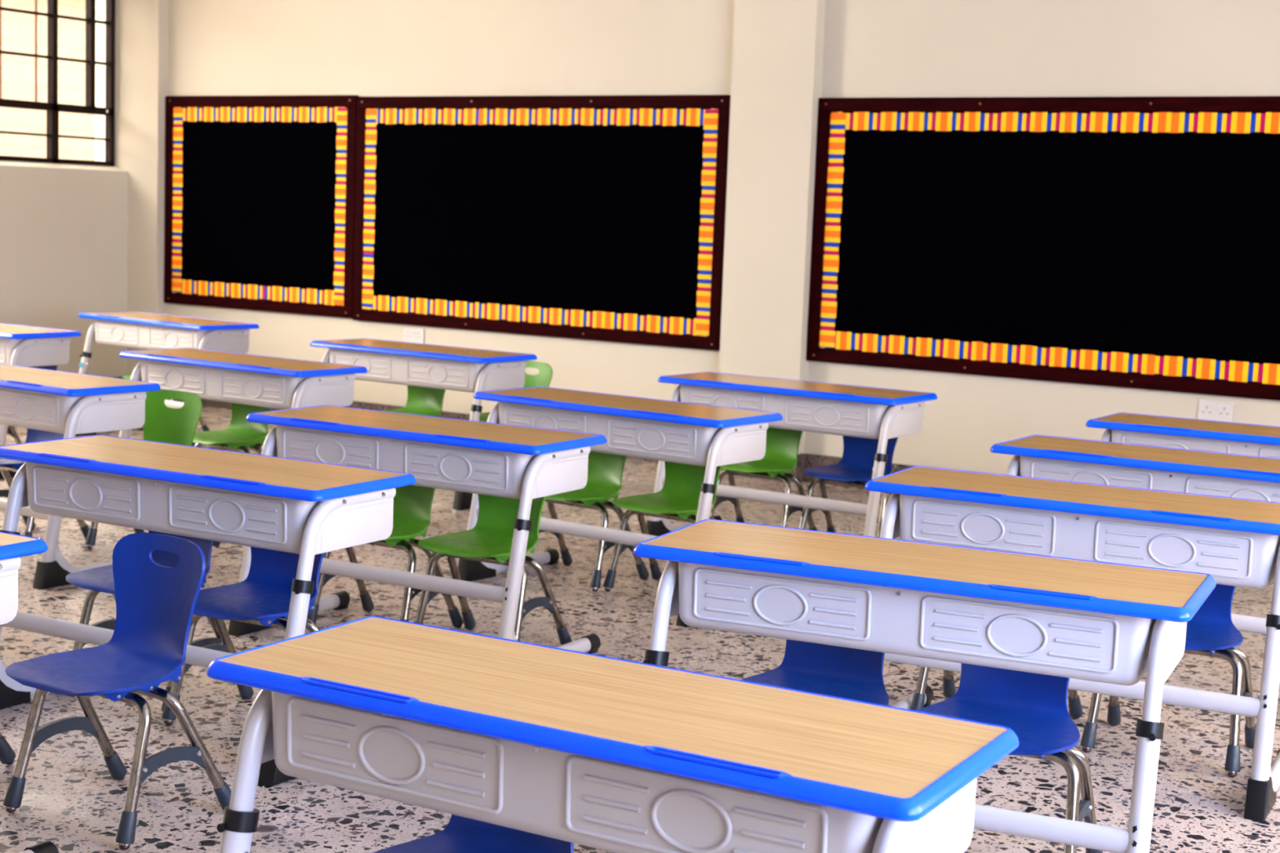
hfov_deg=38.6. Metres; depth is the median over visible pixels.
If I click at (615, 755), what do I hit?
school desk
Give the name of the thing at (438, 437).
tray
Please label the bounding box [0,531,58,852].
school desk
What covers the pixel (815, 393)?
tray
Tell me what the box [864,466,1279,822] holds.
school desk
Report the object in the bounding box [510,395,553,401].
tray
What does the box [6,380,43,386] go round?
tray
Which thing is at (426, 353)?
tray
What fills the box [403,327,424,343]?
wall socket
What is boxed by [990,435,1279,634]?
school desk
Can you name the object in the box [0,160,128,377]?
wall
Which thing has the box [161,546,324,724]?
chair
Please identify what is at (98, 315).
tray
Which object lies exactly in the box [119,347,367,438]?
school desk
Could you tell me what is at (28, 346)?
school desk
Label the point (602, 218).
bulletin board
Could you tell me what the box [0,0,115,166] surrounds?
window
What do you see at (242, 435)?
chair
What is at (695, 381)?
tray
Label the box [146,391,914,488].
baseboard
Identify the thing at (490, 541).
chair
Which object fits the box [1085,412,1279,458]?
school desk
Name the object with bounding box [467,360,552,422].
chair
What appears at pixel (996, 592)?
tray
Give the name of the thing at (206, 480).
tray
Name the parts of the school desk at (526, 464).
leg, panel, leg, panel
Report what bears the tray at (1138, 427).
on the school desk at (1213, 436)
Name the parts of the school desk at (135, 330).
leg, leg, panel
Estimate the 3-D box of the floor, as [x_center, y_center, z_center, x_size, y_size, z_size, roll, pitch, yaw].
[-1.858,0.853,5.159,12.650,0.120,12.100,6,8,33]
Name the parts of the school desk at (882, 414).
leg, leg, panel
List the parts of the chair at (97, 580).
leg frame, leg frame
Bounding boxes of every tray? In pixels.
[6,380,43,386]
[37,453,94,462]
[97,314,118,317]
[146,353,178,358]
[160,320,182,324]
[200,475,266,485]
[237,364,272,368]
[289,417,340,425]
[301,676,418,703]
[337,343,366,346]
[424,351,456,355]
[435,434,490,442]
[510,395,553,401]
[634,409,680,417]
[644,746,791,778]
[693,379,735,384]
[712,551,809,565]
[812,391,855,396]
[928,486,1007,497]
[988,584,1096,599]
[1046,449,1109,457]
[1134,423,1191,431]
[1150,510,1236,521]
[1231,468,1279,475]
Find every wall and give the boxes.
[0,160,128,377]
[166,0,1279,475]
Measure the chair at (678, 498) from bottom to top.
0.648 m
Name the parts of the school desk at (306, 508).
leg, panel, leg, panel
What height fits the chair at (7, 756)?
0.648 m
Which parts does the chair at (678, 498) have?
leg frame, leg frame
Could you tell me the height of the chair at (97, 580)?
0.648 m
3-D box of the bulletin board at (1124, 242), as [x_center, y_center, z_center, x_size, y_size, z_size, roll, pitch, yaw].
[2.121,-0.951,9.312,2.793,1.441,0.038,6,8,33]
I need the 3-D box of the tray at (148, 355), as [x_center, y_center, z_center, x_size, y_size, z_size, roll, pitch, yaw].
[-2.158,-0.315,8.253,0.220,0.012,0.020,7,8,35]
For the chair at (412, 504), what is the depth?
6.27 m
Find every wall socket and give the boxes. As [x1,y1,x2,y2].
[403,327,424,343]
[1197,400,1234,422]
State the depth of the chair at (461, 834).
3.12 m
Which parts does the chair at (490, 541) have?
leg frame, leg frame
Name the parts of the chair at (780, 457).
leg frame, leg frame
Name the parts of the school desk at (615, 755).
leg, panel, leg, panel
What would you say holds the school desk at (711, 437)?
on the floor
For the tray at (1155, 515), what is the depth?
4.70 m
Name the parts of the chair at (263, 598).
leg frame, leg frame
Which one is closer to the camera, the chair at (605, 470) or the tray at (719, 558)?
the tray at (719, 558)
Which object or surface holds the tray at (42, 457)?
on the school desk at (306, 508)
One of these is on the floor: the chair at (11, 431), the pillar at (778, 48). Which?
the chair at (11, 431)
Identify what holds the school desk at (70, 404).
on the floor
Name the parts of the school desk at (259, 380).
leg, leg, panel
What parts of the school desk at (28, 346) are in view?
leg, panel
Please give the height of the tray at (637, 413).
0.012 m
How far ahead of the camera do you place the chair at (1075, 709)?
5.42 m
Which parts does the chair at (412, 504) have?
leg frame, leg frame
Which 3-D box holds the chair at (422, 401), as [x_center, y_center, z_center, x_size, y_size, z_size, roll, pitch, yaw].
[-1.211,-0.028,9.611,0.434,0.648,0.411,7,8,35]
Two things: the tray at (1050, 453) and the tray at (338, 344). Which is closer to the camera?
the tray at (1050, 453)
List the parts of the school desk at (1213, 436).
leg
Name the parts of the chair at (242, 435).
leg frame, leg frame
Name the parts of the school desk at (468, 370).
leg, leg, panel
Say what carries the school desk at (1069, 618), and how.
on the floor
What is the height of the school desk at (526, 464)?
0.736 m
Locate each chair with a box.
[0,428,89,540]
[0,733,16,764]
[3,532,231,850]
[7,365,57,444]
[65,530,222,711]
[84,389,221,549]
[122,374,209,431]
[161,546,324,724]
[192,402,271,454]
[306,484,463,628]
[373,814,573,852]
[383,385,445,417]
[413,493,572,645]
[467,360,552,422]
[538,451,648,591]
[603,461,722,591]
[710,427,817,530]
[742,639,888,706]
[798,435,898,537]
[910,666,1082,719]
[917,663,1102,852]
[1080,584,1256,777]
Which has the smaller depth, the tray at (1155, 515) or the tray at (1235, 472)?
the tray at (1155, 515)
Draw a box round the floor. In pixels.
[0,405,1279,852]
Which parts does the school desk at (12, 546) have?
panel, leg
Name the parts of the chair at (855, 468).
leg frame, leg frame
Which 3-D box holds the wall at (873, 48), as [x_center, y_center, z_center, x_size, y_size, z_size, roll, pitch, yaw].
[1.469,-1.295,9.887,12.650,3.300,0.250,6,8,33]
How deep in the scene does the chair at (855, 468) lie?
8.09 m
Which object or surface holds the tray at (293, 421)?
on the school desk at (526, 464)
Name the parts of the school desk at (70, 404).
leg, panel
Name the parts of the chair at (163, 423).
leg frame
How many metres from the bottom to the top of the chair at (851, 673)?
0.648 m
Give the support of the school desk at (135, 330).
on the floor
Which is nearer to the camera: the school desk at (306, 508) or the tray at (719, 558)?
the tray at (719, 558)
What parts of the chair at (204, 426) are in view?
leg frame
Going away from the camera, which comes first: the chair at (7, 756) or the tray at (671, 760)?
the tray at (671, 760)
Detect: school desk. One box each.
[0,323,81,479]
[0,363,160,590]
[0,435,416,786]
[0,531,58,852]
[75,311,262,450]
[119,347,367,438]
[206,616,1018,852]
[228,404,606,653]
[310,338,537,510]
[457,386,782,627]
[632,519,1216,852]
[646,371,937,537]
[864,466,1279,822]
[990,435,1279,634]
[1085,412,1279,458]
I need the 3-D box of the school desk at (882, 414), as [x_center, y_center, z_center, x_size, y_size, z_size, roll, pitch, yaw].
[0.652,0.183,8.023,1.187,0.736,0.590,7,8,34]
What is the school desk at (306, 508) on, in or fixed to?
on the floor
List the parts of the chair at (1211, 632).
leg frame, leg frame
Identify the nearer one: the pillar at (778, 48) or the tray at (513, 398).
the tray at (513, 398)
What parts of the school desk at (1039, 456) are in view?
leg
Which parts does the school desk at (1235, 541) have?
leg, panel, leg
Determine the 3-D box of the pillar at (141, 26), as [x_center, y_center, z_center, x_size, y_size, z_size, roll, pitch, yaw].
[-3.621,-1.850,13.014,0.655,3.300,0.115,6,8,33]
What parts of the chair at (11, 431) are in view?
leg frame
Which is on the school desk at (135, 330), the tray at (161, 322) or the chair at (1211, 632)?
the tray at (161, 322)
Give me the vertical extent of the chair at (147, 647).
0.648 m
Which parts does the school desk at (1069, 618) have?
leg, panel, leg, panel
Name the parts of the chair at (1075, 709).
leg frame, leg frame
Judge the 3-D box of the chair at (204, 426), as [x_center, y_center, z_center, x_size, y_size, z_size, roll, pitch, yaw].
[-2.898,-0.264,11.094,0.434,0.648,0.411,7,8,38]
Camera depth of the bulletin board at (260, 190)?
12.36 m
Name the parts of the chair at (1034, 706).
leg frame, leg frame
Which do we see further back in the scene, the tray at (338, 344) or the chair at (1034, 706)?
the tray at (338, 344)
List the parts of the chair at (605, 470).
leg frame, leg frame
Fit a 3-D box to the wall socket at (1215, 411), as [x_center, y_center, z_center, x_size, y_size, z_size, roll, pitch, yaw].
[2.820,-0.073,8.943,0.170,0.103,0.016,6,8,33]
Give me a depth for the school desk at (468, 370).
9.08 m
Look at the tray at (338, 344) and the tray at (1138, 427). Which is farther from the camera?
the tray at (338, 344)
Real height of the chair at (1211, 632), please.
0.648 m
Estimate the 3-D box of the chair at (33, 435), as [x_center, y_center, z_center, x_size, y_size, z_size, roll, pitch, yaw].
[-2.558,0.160,7.563,0.434,0.648,0.411,7,8,35]
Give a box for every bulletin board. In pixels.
[164,94,359,318]
[352,94,730,351]
[805,96,1279,400]
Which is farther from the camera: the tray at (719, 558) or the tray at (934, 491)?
the tray at (934, 491)
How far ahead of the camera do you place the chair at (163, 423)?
7.62 m
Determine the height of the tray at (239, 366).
0.012 m
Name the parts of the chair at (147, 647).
leg frame, leg frame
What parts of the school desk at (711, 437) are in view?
leg, leg, panel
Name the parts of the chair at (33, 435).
leg frame, leg frame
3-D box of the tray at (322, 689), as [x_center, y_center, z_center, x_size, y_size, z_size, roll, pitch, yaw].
[-0.419,0.395,2.712,0.220,0.012,0.020,6,8,29]
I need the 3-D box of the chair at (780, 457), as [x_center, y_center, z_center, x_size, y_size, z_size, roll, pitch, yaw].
[0.541,0.202,8.203,0.434,0.648,0.411,7,8,34]
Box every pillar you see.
[114,0,168,375]
[719,0,826,453]

